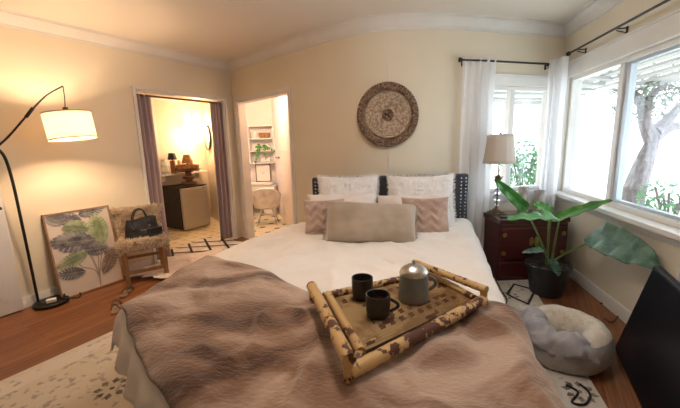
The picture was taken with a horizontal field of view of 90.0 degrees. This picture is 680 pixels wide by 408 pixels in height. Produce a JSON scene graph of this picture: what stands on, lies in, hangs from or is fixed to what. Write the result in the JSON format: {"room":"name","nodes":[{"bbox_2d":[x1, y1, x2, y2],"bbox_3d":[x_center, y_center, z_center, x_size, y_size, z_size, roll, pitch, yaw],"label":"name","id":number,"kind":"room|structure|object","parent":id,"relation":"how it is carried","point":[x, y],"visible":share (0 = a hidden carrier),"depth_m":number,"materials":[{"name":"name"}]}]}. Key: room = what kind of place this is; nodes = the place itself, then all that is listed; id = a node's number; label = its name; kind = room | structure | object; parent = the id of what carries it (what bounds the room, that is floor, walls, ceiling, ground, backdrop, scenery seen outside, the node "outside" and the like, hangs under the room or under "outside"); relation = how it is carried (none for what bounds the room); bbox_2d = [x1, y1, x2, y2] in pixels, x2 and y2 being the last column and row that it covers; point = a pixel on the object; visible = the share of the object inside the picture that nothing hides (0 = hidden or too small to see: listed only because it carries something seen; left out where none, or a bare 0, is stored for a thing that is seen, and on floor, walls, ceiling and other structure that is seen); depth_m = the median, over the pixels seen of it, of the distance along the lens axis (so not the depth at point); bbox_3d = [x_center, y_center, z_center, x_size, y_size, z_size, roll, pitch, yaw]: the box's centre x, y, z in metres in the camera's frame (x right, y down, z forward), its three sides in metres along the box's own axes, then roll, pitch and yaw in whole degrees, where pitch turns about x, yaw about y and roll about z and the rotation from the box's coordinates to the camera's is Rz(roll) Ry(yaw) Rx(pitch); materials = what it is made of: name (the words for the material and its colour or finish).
{"room":"bedroom","nodes":[
{"label":"bedroom","id":0,"kind":"room"},
{"bbox_2d":[0,26,242,296],"bbox_3d":[-2.805,-0.325,2.864,0.120,2.470,4.900,5,12,31],"label":"wall","id":1,"kind":"structure","parent":0,"point":[106,169],"depth_m":3.17,"materials":[{"name":"beige paint"}]},
{"bbox_2d":[0,192,23,316],"bbox_3d":[-2.946,-0.009,2.427,0.070,1.990,0.780,5,12,31],"label":"door","id":2,"kind":"structure","parent":1,"relation":"in","point":[11,301],"depth_m":2.82,"materials":[{"name":"paint"}]},
{"bbox_2d":[22,258,150,307],"bbox_3d":[-3.080,0.962,2.447,0.016,0.100,3.492,5,12,31],"label":"baseboard","id":3,"kind":"structure","parent":1,"relation":"attached to","point":[29,300],"depth_m":3.12,"materials":[{"name":"white wood"}]},
{"bbox_2d":[0,8,229,71],"bbox_3d":[-2.741,-1.461,2.602,0.100,0.105,4.900,5,12,31],"label":"crown molding","id":4,"kind":"structure","parent":1,"relation":"attached to","point":[11,19],"depth_m":3.28,"materials":[{"name":"white wood"}]},
{"bbox_2d":[131,86,237,264],"bbox_3d":[-1.910,-0.375,4.337,0.138,2.000,1.254,5,12,31],"label":"door frame","id":5,"kind":"structure","parent":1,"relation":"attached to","point":[144,90],"depth_m":4.26,"materials":[{"name":"white wood"}]},
{"bbox_2d":[136,94,220,103],"bbox_3d":[-1.941,-1.286,4.178,0.024,0.023,1.154,5,12,31],"label":"curtain rod","id":6,"kind":"object","parent":5,"relation":"attached to","point":[153,96],"visible":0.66,"depth_m":4.12,"materials":[{"name":"brown metal"}]},
{"bbox_2d":[137,94,170,259],"bbox_3d":[-2.161,-0.279,3.952,0.054,1.900,0.201,5,12,31],"label":"curtain","id":7,"kind":"object","parent":6,"relation":"hanging from","point":[144,103],"visible":0.66,"depth_m":3.90,"materials":[{"name":"fabric"}]},
{"bbox_2d":[210,103,232,238],"bbox_3d":[-1.672,-0.435,4.749,0.068,1.900,0.210,6,13,36],"label":"curtain","id":8,"kind":"object","parent":6,"relation":"hanging from","point":[220,160],"visible":1,"depth_m":4.76,"materials":[{"name":"fabric"}]},
{"bbox_2d":[136,93,211,216],"bbox_3d":[-3.108,-0.780,5.438,0.060,2.470,2.275,4,12,29],"label":"wall","id":9,"kind":"structure","parent":0,"point":[173,119],"depth_m":5.91,"materials":[{"name":"beige paint"}]},
{"bbox_2d":[148,94,183,227],"bbox_3d":[-2.848,-0.711,5.832,0.020,2.180,0.620,4,12,29],"label":"door frame","id":10,"kind":"structure","parent":9,"relation":"in","point":[152,98],"depth_m":5.53,"materials":[{"name":"beige wood"}]},
{"bbox_2d":[160,170,207,181],"bbox_3d":[-2.720,-0.481,5.886,0.200,0.122,0.900,4,12,29],"label":"wall shelf","id":11,"kind":"object","parent":9,"relation":"attached to","point":[197,173],"visible":0.72,"depth_m":5.76,"materials":[{"name":"white laminate"}]},
{"bbox_2d":[160,160,169,174],"bbox_3d":[-2.873,-0.606,5.575,0.121,0.240,0.121,4,12,29],"label":"storage jar","id":12,"kind":"object","parent":11,"relation":"on","point":[164,166],"visible":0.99,"depth_m":5.53,"materials":[{"name":"clear glass"}]},
{"bbox_2d":[167,153,176,173],"bbox_3d":[-2.809,-0.683,5.710,0.150,0.340,0.150,4,12,29],"label":"lamp","id":13,"kind":"object","parent":11,"relation":"on","point":[171,156],"visible":0.91,"depth_m":5.64,"materials":[{"name":"black fabric"}]},
{"bbox_2d":[170,159,193,173],"bbox_3d":[-2.712,-0.647,5.837,0.120,0.220,0.352,4,12,29],"label":"spice rack","id":14,"kind":"object","parent":11,"relation":"on","point":[172,162],"visible":0.7,"depth_m":5.69,"materials":[{"name":"brown wood"}]},
{"bbox_2d":[187,112,204,141],"bbox_3d":[-2.545,-1.369,6.068,0.196,0.525,0.411,4,12,29],"label":"wall light","id":15,"kind":"object","parent":9,"relation":"attached to","point":[191,128],"visible":0.94,"depth_m":6.04,"materials":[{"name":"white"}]},
{"bbox_2d":[201,100,218,221],"bbox_3d":[-2.058,-0.861,5.730,0.060,2.470,1.645,-8,12,-32],"label":"wall","id":16,"kind":"structure","parent":0,"point":[206,116],"depth_m":6.14,"materials":[{"name":"beige paint"}]},
{"bbox_2d":[204,125,210,149],"bbox_3d":[-2.358,-1.178,6.040,0.022,0.430,0.430,-8,12,-32],"label":"round mirror","id":17,"kind":"object","parent":16,"relation":"attached to","point":[207,138],"visible":1,"depth_m":6.01,"materials":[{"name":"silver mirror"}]},
{"bbox_2d":[204,127,208,148],"bbox_3d":[-2.356,-1.178,6.041,0.011,0.400,0.400,-8,12,-32],"label":"mirror glass","id":18,"kind":"object","parent":17,"relation":"attached to","point":[206,135],"depth_m":6.05,"materials":[{"name":"yellow mirror"}]},
{"bbox_2d":[245,99,275,210],"bbox_3d":[-1.979,-1.071,6.890,1.300,2.470,0.060,-2,10,0],"label":"wall","id":19,"kind":"structure","parent":0,"point":[258,112],"depth_m":6.74,"materials":[{"name":"beige paint"}]},
{"bbox_2d":[247,125,275,163],"bbox_3d":[-1.656,-1.174,6.741,0.747,0.738,0.180,-2,10,0],"label":"shelving unit","id":20,"kind":"object","parent":19,"relation":"attached to","point":[252,142],"visible":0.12,"depth_m":6.77,"materials":[{"name":"white wood"}]},
{"bbox_2d":[251,132,256,137],"bbox_3d":[-1.688,-1.357,6.698,0.110,0.125,0.110,-2,10,0],"label":"round box","id":21,"kind":"object","parent":20,"relation":"on","point":[253,134],"visible":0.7,"depth_m":6.65,"materials":[{"name":"white"}]},
{"bbox_2d":[248,125,273,126],"bbox_3d":[-1.553,-1.531,6.677,0.522,0.020,0.180,-2,10,0],"label":"shelf","id":22,"kind":"object","parent":20,"relation":"attached to","point":[252,125],"depth_m":6.59,"materials":[{"name":"white wood"}]},
{"bbox_2d":[250,162,274,163],"bbox_3d":[-1.534,-0.824,6.805,0.522,0.020,0.180,-2,10,0],"label":"shelf","id":23,"kind":"object","parent":20,"relation":"attached to","point":[250,162],"depth_m":6.72,"materials":[{"name":"white wood"}]},
{"bbox_2d":[254,144,274,162],"bbox_3d":[-1.471,-1.001,6.673,0.433,0.384,0.139,0,10,7],"label":"trailing plant","id":24,"kind":"object","parent":20,"relation":"on","point":[264,147],"visible":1,"depth_m":6.65,"materials":[{"name":"green plant"}]},
{"bbox_2d":[259,133,269,137],"bbox_3d":[-1.488,-1.350,6.700,0.230,0.100,0.138,-2,10,0],"label":"wicker basket","id":25,"kind":"object","parent":20,"relation":"on","point":[261,135],"visible":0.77,"depth_m":6.65,"materials":[{"name":"brown wicker"}]},
{"bbox_2d":[261,158,270,161],"bbox_3d":[-1.476,-0.879,6.785,0.180,0.086,0.088,-2,10,0],"label":"roll","id":26,"kind":"object","parent":20,"relation":"on","point":[262,159],"visible":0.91,"depth_m":6.75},
{"bbox_2d":[271,96,293,225],"bbox_3d":[-0.894,-0.845,5.476,0.060,2.470,2.941,-4,11,-16],"label":"wall","id":27,"kind":"structure","parent":0,"point":[280,121],"depth_m":5.47,"materials":[{"name":"white paint"}]},
{"bbox_2d":[0,0,592,61],"bbox_3d":[-0.942,-1.579,2.557,8.600,0.050,8.800,-2,10,0],"label":"ceiling","id":28,"kind":"structure","parent":0,"point":[224,30],"depth_m":2.92,"materials":[{"name":"white paint"}]},
{"bbox_2d":[0,211,641,407],"bbox_3d":[-0.808,0.836,3.263,6.380,0.062,8.934,-2,10,0],"label":"floor","id":29,"kind":"structure","parent":0,"point":[29,337],"depth_m":2.67,"materials":[{"name":"brown wood"}]},
{"bbox_2d":[0,85,96,310],"bbox_3d":[-2.374,-0.031,2.889,0.712,1.860,0.328,-2,10,0],"label":"arc floor lamp","id":30,"kind":"object","parent":29,"relation":"on","point":[66,124],"visible":0.99,"depth_m":2.73,"materials":[{"name":"black metal"}]},
{"bbox_2d":[46,297,56,303],"bbox_3d":[-2.539,0.848,2.991,0.070,0.030,0.045,-8,12,-34],"label":"power adapter","id":31,"kind":"object","parent":30,"relation":"on","point":[51,300],"visible":1,"depth_m":2.98,"materials":[{"name":"white plastic"}]},
{"bbox_2d":[62,292,80,298],"bbox_3d":[-2.475,0.793,3.134,0.129,0.147,0.178,-7,12,-29],"label":"cable","id":32,"kind":"object","parent":29,"relation":"on","point":[79,292],"visible":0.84,"depth_m":3.08,"materials":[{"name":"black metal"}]},
{"bbox_2d":[41,205,124,297],"bbox_3d":[-2.457,0.445,3.288,0.140,0.786,0.540,5,12,31],"label":"picture","id":33,"kind":"object","parent":29,"relation":"on","point":[80,242],"visible":0.94,"depth_m":3.26,"materials":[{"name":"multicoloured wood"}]},
{"bbox_2d":[110,299,121,314],"bbox_3d":[-1.919,0.865,2.905,0.084,0.065,0.252,-7,12,-28],"label":"sandal","id":34,"kind":"object","parent":29,"relation":"on","point":[115,309],"visible":0.94,"depth_m":2.90,"materials":[{"name":"brown leather"}]},
{"bbox_2d":[120,284,134,297],"bbox_3d":[-2.022,0.811,3.222,0.084,0.065,0.252,-4,11,-14],"label":"sandal","id":35,"kind":"object","parent":29,"relation":"on","point":[131,287],"visible":1,"depth_m":3.20,"materials":[{"name":"brown leather"}]},
{"bbox_2d":[122,247,168,285],"bbox_3d":[-2.076,0.430,3.580,0.392,0.692,0.351,-8,12,-33],"label":"accent chair","id":36,"kind":"object","parent":29,"relation":"on","point":[162,251],"visible":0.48,"depth_m":3.54,"materials":[{"name":"brown wood"}]},
{"bbox_2d":[110,202,170,257],"bbox_3d":[-2.070,0.254,3.536,0.521,0.475,0.443,-8,12,-34],"label":"sheepskin","id":37,"kind":"object","parent":36,"relation":"on","point":[122,214],"visible":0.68,"depth_m":3.51,"materials":[{"name":"beige fur"}]},
{"bbox_2d":[124,208,162,238],"bbox_3d":[-2.024,0.192,3.478,0.339,0.291,0.219,-10,13,-39],"label":"handbag","id":38,"kind":"object","parent":37,"relation":"on","point":[144,226],"visible":1,"depth_m":3.46,"materials":[{"name":"black leather"}]},
{"bbox_2d":[162,183,209,230],"bbox_3d":[-2.592,0.035,5.756,0.496,0.720,0.510,4,12,30],"label":"mini fridge","id":39,"kind":"object","parent":29,"relation":"on","point":[186,206],"visible":0.88,"depth_m":5.57,"materials":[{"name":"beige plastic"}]},
{"bbox_2d":[176,164,198,184],"bbox_3d":[-2.562,-0.497,5.753,0.363,0.324,0.361,-2,10,0],"label":"wooden stand","id":40,"kind":"object","parent":39,"relation":"on","point":[188,177],"visible":0.98,"depth_m":5.67,"materials":[{"name":"brown wood"}]},
{"bbox_2d":[182,154,192,165],"bbox_3d":[-2.569,-0.735,5.710,0.180,0.190,0.180,-2,10,0],"label":"table lamp","id":41,"kind":"object","parent":40,"relation":"on","point":[186,158],"visible":0.85,"depth_m":5.65,"materials":[{"name":"brown wood"}]},
{"bbox_2d":[167,237,241,257],"bbox_3d":[-1.720,0.599,4.448,1.008,0.028,0.890,4,12,28],"label":"shag rug","id":42,"kind":"object","parent":29,"relation":"on","point":[208,243],"visible":0.55,"depth_m":4.58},
{"bbox_2d":[130,249,225,278],"bbox_3d":[-1.791,0.666,3.947,0.666,0.022,1.199,8,14,42],"label":"rug","id":43,"kind":"object","parent":42,"relation":"on","point":[175,263],"visible":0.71,"depth_m":3.86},
{"bbox_2d":[251,181,278,214],"bbox_3d":[-1.754,-0.112,6.758,1.020,0.618,0.442,-2,10,0],"label":"desk","id":44,"kind":"object","parent":29,"relation":"on","point":[255,185],"visible":0.27,"depth_m":6.58,"materials":[{"name":"white laminate"}]},
{"bbox_2d":[255,164,270,181],"bbox_3d":[-1.537,-0.623,6.810,0.300,0.357,0.020,-2,10,0],"label":"framed print","id":45,"kind":"object","parent":44,"relation":"on","point":[263,171],"visible":0.97,"depth_m":6.81,"materials":[{"name":"beige paper"}]},
{"bbox_2d":[252,188,280,226],"bbox_3d":[-1.246,0.027,5.778,0.512,0.666,0.462,-3,10,-7],"label":"shell chair","id":46,"kind":"object","parent":29,"relation":"on","point":[262,198],"visible":0.98,"depth_m":5.61,"materials":[{"name":"white fabric"}]},
{"bbox_2d":[0,277,607,407],"bbox_3d":[-0.409,0.979,2.206,4.630,0.014,2.760,-2,10,0],"label":"area rug","id":47,"kind":"object","parent":29,"relation":"on","point":[85,375],"visible":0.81,"depth_m":1.97,"materials":[{"name":"white carpet"}]},
{"bbox_2d":[264,173,468,263],"bbox_3d":[0.041,0.434,2.296,1.647,1.030,2.813,2,11,18],"label":"bed","id":48,"kind":"object","parent":47,"relation":"on","point":[461,180],"visible":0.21,"depth_m":3.24,"materials":[{"name":"black painted wood"},{"name":"white bone inlay"},{"name":"fabric"}]},
{"bbox_2d":[110,218,505,407],"bbox_3d":[-0.004,0.583,2.150,1.998,0.470,2.891,1,11,16],"label":"sheet","id":49,"kind":"object","parent":48,"relation":"on","point":[296,257],"visible":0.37,"depth_m":2.18,"materials":[{"name":"fabric"}]},
{"bbox_2d":[303,198,343,233],"bbox_3d":[-0.126,0.098,2.862,0.353,0.267,0.183,-3,10,-8],"label":"chevron cushion","id":50,"kind":"object","parent":49,"relation":"on","point":[315,212],"visible":0.56,"depth_m":2.80,"materials":[{"name":"fabric"}]},
{"bbox_2d":[307,193,376,202],"bbox_3d":[0.022,0.069,3.041,0.635,0.312,0.255,-2,10,0],"label":"sleeping pillow","id":51,"kind":"object","parent":49,"relation":"on","point":[365,197],"visible":0.21,"depth_m":3.01,"materials":[{"name":"fabric"}]},
{"bbox_2d":[120,255,565,407],"bbox_3d":[-0.204,0.583,1.402,2.023,0.274,1.145,3,11,24],"label":"throw blanket","id":52,"kind":"object","parent":49,"relation":"on","point":[217,332],"visible":0.85,"depth_m":1.16,"materials":[{"name":"brown fabric"}]},
{"bbox_2d":[306,259,488,383],"bbox_3d":[0.233,0.419,1.415,0.787,0.118,0.567,-7,11,-27],"label":"serving tray","id":53,"kind":"object","parent":52,"relation":"on","point":[448,302],"visible":0.69,"depth_m":1.33,"materials":[{"name":"brown wood"}]},
{"bbox_2d":[352,273,372,301],"bbox_3d":[0.093,0.370,1.524,0.094,0.100,0.119,-7,12,-27],"label":"coffee mug","id":54,"kind":"object","parent":53,"relation":"on","point":[361,282],"visible":0.88,"depth_m":1.48,"materials":[{"name":"black ceramic"}]},
{"bbox_2d":[366,289,399,320],"bbox_3d":[0.161,0.403,1.349,0.122,0.094,0.098,7,13,40],"label":"coffee mug","id":55,"kind":"object","parent":53,"relation":"on","point":[377,300],"visible":1,"depth_m":1.32,"materials":[{"name":"black ceramic"}]},
{"bbox_2d":[398,259,437,304],"bbox_3d":[0.331,0.330,1.483,0.153,0.181,0.134,5,12,34],"label":"coffee pot","id":56,"kind":"object","parent":53,"relation":"on","point":[414,288],"visible":1,"depth_m":1.44,"materials":[{"name":"metal"}]},
{"bbox_2d":[317,173,379,202],"bbox_3d":[0.084,-0.042,3.170,0.613,0.490,0.257,-2,10,0],"label":"fluffy pillow","id":57,"kind":"object","parent":49,"relation":"on","point":[328,185],"visible":0.44,"depth_m":3.13,"materials":[{"name":"white fabric"}]},
{"bbox_2d":[322,201,418,242],"bbox_3d":[0.243,0.158,2.675,0.790,0.374,0.314,-2,10,0],"label":"lumbar pillow","id":58,"kind":"object","parent":49,"relation":"on","point":[347,221],"visible":0.87,"depth_m":2.57,"materials":[{"name":"beige fabric"}]},
{"bbox_2d":[401,197,448,231],"bbox_3d":[0.719,0.107,2.857,0.395,0.318,0.198,0,10,6],"label":"chevron cushion","id":59,"kind":"object","parent":49,"relation":"on","point":[432,214],"visible":0.68,"depth_m":2.80,"materials":[{"name":"fabric"}]},
{"bbox_2d":[377,194,451,226],"bbox_3d":[0.670,0.091,3.037,0.662,0.338,0.280,-2,10,0],"label":"sleeping pillow","id":60,"kind":"object","parent":48,"relation":"on","point":[394,199],"visible":0.16,"depth_m":3.01,"materials":[{"name":"fabric"}]},
{"bbox_2d":[386,172,457,222],"bbox_3d":[0.762,-0.024,3.171,0.681,0.551,0.262,-2,10,0],"label":"fluffy pillow","id":61,"kind":"object","parent":48,"relation":"on","point":[401,185],"visible":0.52,"depth_m":3.13,"materials":[{"name":"white fabric"}]},
{"bbox_2d":[494,277,507,303],"bbox_3d":[1.416,0.778,2.982,0.061,0.010,0.773,2,11,18],"label":"cord","id":62,"kind":"object","parent":47,"relation":"on","point":[494,277],"visible":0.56,"depth_m":2.98,"materials":[{"name":"black metal"}]},
{"bbox_2d":[506,283,534,304],"bbox_3d":[1.571,0.778,2.961,0.198,0.008,0.378,6,13,38],"label":"strap","id":63,"kind":"object","parent":47,"relation":"on","point":[513,284],"visible":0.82,"depth_m":2.92,"materials":[{"name":"plastic"}]},
{"bbox_2d":[520,304,615,375],"bbox_3d":[1.382,0.803,2.116,0.524,0.274,0.519,7,14,41],"label":"pet bed","id":64,"kind":"object","parent":47,"relation":"on","point":[568,340],"visible":0.89,"depth_m":1.95,"materials":[{"name":"grey fabric"}]},
{"bbox_2d":[566,383,591,405],"bbox_3d":[1.258,0.998,1.784,0.110,0.012,0.184,3,11,23],"label":"cord","id":65,"kind":"object","parent":47,"relation":"on","point":[580,384],"visible":1,"depth_m":1.76,"materials":[{"name":"black rubber"}]},
{"bbox_2d":[483,210,570,280],"bbox_3d":[1.801,0.405,3.359,0.665,0.620,0.398,-2,10,-1],"label":"chest","id":66,"kind":"object","parent":29,"relation":"on","point":[505,240],"visible":0.64,"depth_m":3.18,"materials":[{"name":"red paint"}]},
{"bbox_2d":[483,132,515,215],"bbox_3d":[1.518,-0.286,3.258,0.293,0.789,0.293,-2,10,0],"label":"table lamp","id":67,"kind":"object","parent":66,"relation":"on","point":[500,148],"visible":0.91,"depth_m":3.13,"materials":[{"name":"beige fabric"}]},
{"bbox_2d":[517,186,528,212],"bbox_3d":[1.800,-0.039,3.344,0.095,0.260,0.095,-2,10,0],"label":"vase","id":68,"kind":"object","parent":66,"relation":"on","point":[523,191],"visible":0.56,"depth_m":3.30,"materials":[{"name":"grey ceramic"}]},
{"bbox_2d":[532,190,545,212],"bbox_3d":[1.930,-0.019,3.298,0.103,0.230,0.103,-2,10,0],"label":"vase","id":69,"kind":"object","parent":66,"relation":"on","point":[539,195],"visible":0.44,"depth_m":3.26,"materials":[{"name":"grey ceramic"}]},
{"bbox_2d":[494,179,659,298],"bbox_3d":[1.616,0.333,2.593,0.802,1.044,1.012,-2,10,0],"label":"potted plant","id":70,"kind":"object","parent":29,"relation":"on","point":[548,277],"visible":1,"depth_m":2.69,"materials":[{"name":"green plant"}]},
{"bbox_2d":[600,302,618,322],"bbox_3d":[2.090,0.841,2.615,0.123,0.012,0.336,5,12,32],"label":"cord","id":71,"kind":"object","parent":29,"relation":"on","point":[616,318],"visible":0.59,"depth_m":2.52,"materials":[{"name":"black plastic"}]},
{"bbox_2d":[615,265,679,407],"bbox_3d":[1.592,0.734,1.639,0.177,0.570,1.080,4,11,27],"label":"screen","id":72,"kind":"object","parent":29,"relation":"on","point":[648,346],"visible":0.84,"depth_m":1.77,"materials":[{"name":"black plastic"}]},
{"bbox_2d":[230,29,565,229],"bbox_3d":[0.298,-0.590,3.886,4.023,2.470,1.061,2,11,18],"label":"wall","id":73,"kind":"structure","parent":0,"point":[328,80],"depth_m":3.33,"materials":[{"name":"beige paint"}]},
{"bbox_2d":[234,86,296,237],"bbox_3d":[-0.943,-0.420,4.476,1.267,1.990,0.138,9,14,44],"label":"doorway","id":74,"kind":"structure","parent":73,"relation":"in","point":[240,113],"depth_m":4.76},
{"bbox_2d":[357,81,418,146],"bbox_3d":[0.448,-0.835,3.191,0.587,0.604,0.037,-2,10,0],"label":"wall basket","id":75,"kind":"object","parent":73,"relation":"attached to","point":[397,108],"visible":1,"depth_m":3.19,"materials":[{"name":"brown wicker"}]},
{"bbox_2d":[227,12,565,71],"bbox_3d":[0.243,-1.716,3.583,4.125,0.105,1.059,2,11,18],"label":"crown molding","id":76,"kind":"structure","parent":73,"relation":"attached to","point":[421,20],"depth_m":3.19,"materials":[{"name":"white wood"}]},
{"bbox_2d":[458,57,548,69],"bbox_3d":[1.635,-1.351,3.287,1.177,0.058,0.114,-4,11,-16],"label":"curtain rod","id":77,"kind":"object","parent":73,"relation":"attached to","point":[460,59],"visible":0.69,"depth_m":3.21,"materials":[{"name":"black metal"}]},
{"bbox_2d":[459,57,495,247],"bbox_3d":[1.312,-0.339,3.331,0.352,2.060,0.086,-4,10,-13],"label":"window curtain","id":78,"kind":"object","parent":77,"relation":"hanging from","point":[478,77],"visible":0.7,"depth_m":3.26,"materials":[{"name":"white fabric"}]},
{"bbox_2d":[539,56,568,211],"bbox_3d":[2.150,-0.392,3.476,0.107,2.070,0.190,-5,11,-21],"label":"window curtain","id":79,"kind":"object","parent":77,"relation":"hanging from","point":[558,68],"visible":0.66,"depth_m":3.39,"materials":[{"name":"white fabric"}]},
{"bbox_2d":[489,73,547,202],"bbox_3d":[1.820,-0.669,3.535,1.010,1.270,0.150,-5,11,-16],"label":"window","id":80,"kind":"structure","parent":73,"relation":"in","point":[529,83],"depth_m":3.49,"materials":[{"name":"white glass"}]},
{"bbox_2d":[494,67,619,104],"bbox_3d":[2.001,-1.445,4.110,3.000,0.365,0.991,-5,11,-16],"label":"soffit","id":81,"kind":"structure","parent":73,"relation":"attached to","point":[497,100],"depth_m":4.48,"materials":[{"name":"white wood"}]},
{"bbox_2d":[554,0,679,311],"bbox_3d":[1.988,-0.213,1.546,0.120,2.470,4.400,0,10,11],"label":"wall","id":82,"kind":"structure","parent":0,"point":[624,283],"depth_m":2.70,"materials":[{"name":"beige paint"}]},
{"bbox_2d":[564,0,623,37],"bbox_3d":[1.851,-1.358,1.361,0.100,0.105,4.400,0,10,11],"label":"crown molding","id":83,"kind":"structure","parent":82,"relation":"attached to","point":[594,9],"depth_m":2.97,"materials":[{"name":"white wood"}]},
{"bbox_2d":[569,268,631,322],"bbox_3d":[1.952,0.952,1.769,0.016,0.100,4.400,0,10,11],"label":"baseboard","id":84,"kind":"structure","parent":82,"relation":"attached to","point":[615,307],"depth_m":2.78,"materials":[{"name":"white wood"}]},
{"bbox_2d":[555,7,679,247],"bbox_3d":[2.100,-0.521,2.394,0.190,1.390,2.450,0,10,11],"label":"window","id":85,"kind":"structure","parent":82,"relation":"in","point":[665,27],"depth_m":2.62,"materials":[{"name":"wood"}]},
{"bbox_2d":[566,0,670,55],"bbox_3d":[1.999,-1.217,2.119,0.115,0.058,2.346,0,10,11],"label":"curtain rod","id":86,"kind":"object","parent":82,"relation":"attached to","point":[568,53],"visible":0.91,"depth_m":2.51,"materials":[{"name":"black metal"}]},
{"bbox_2d":[676,264,679,281],"bbox_3d":[1.848,-0.048,1.553,0.093,2.090,0.702,1,10,11],"label":"window curtain","id":87,"kind":"object","parent":86,"relation":"hanging from","point":[678,274],"visible":0.03,"depth_m":1.88,"materials":[{"name":"white fabric"}]},
{"bbox_2d":[582,50,679,94],"bbox_3d":[2.776,-1.178,1.835,1.251,0.365,6.600,0,10,11],"label":"soffit","id":88,"kind":"structure","parent":82,"relation":"attached to","point":[672,77],"depth_m":3.78,"materials":[{"name":"white wood"}]},
{"label":"outside","id":89,"kind":"structure","parent":0,"visible":0},
{"bbox_2d":[490,173,679,214],"bbox_3d":[6.998,-0.153,9.150,38.000,0.100,34.000,-2,10,0],"label":"ground","id":90,"kind":"structure","parent":89,"point":[596,184],"depth_m":11.07,"materials":[{"name":"white"}]},
{"bbox_2d":[494,141,538,185],"bbox_3d":[2.754,-0.155,5.065,0.890,1.572,0.774,-2,10,0],"label":"shrub","id":91,"kind":"object","parent":90,"relation":"on","point":[530,181],"visible":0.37,"depth_m":4.90,"materials":[{"name":"green plant"}]},
{"bbox_2d":[491,132,679,183],"bbox_3d":[6.097,-0.179,4.569,10.200,1.720,21.000,-2,10,0],"label":"wall","id":92,"kind":"structure","parent":90,"relation":"on","point":[592,155],"depth_m":13.95,"materials":[{"name":"white paint"}]},
{"bbox_2d":[609,63,679,205],"bbox_3d":[4.161,-0.601,4.396,1.575,2.613,0.914,-5,11,-19],"label":"tree","id":93,"kind":"object","parent":90,"relation":"on","point":[640,172],"visible":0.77,"depth_m":4.20,"materials":[{"name":"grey plant"}]},
{"bbox_2d":[634,178,679,214],"bbox_3d":[3.591,0.295,3.705,0.623,1.124,0.804,-2,10,0],"label":"shrub","id":94,"kind":"object","parent":90,"relation":"on","point":[675,208],"visible":0.48,"depth_m":3.68,"materials":[{"name":"green plant"}]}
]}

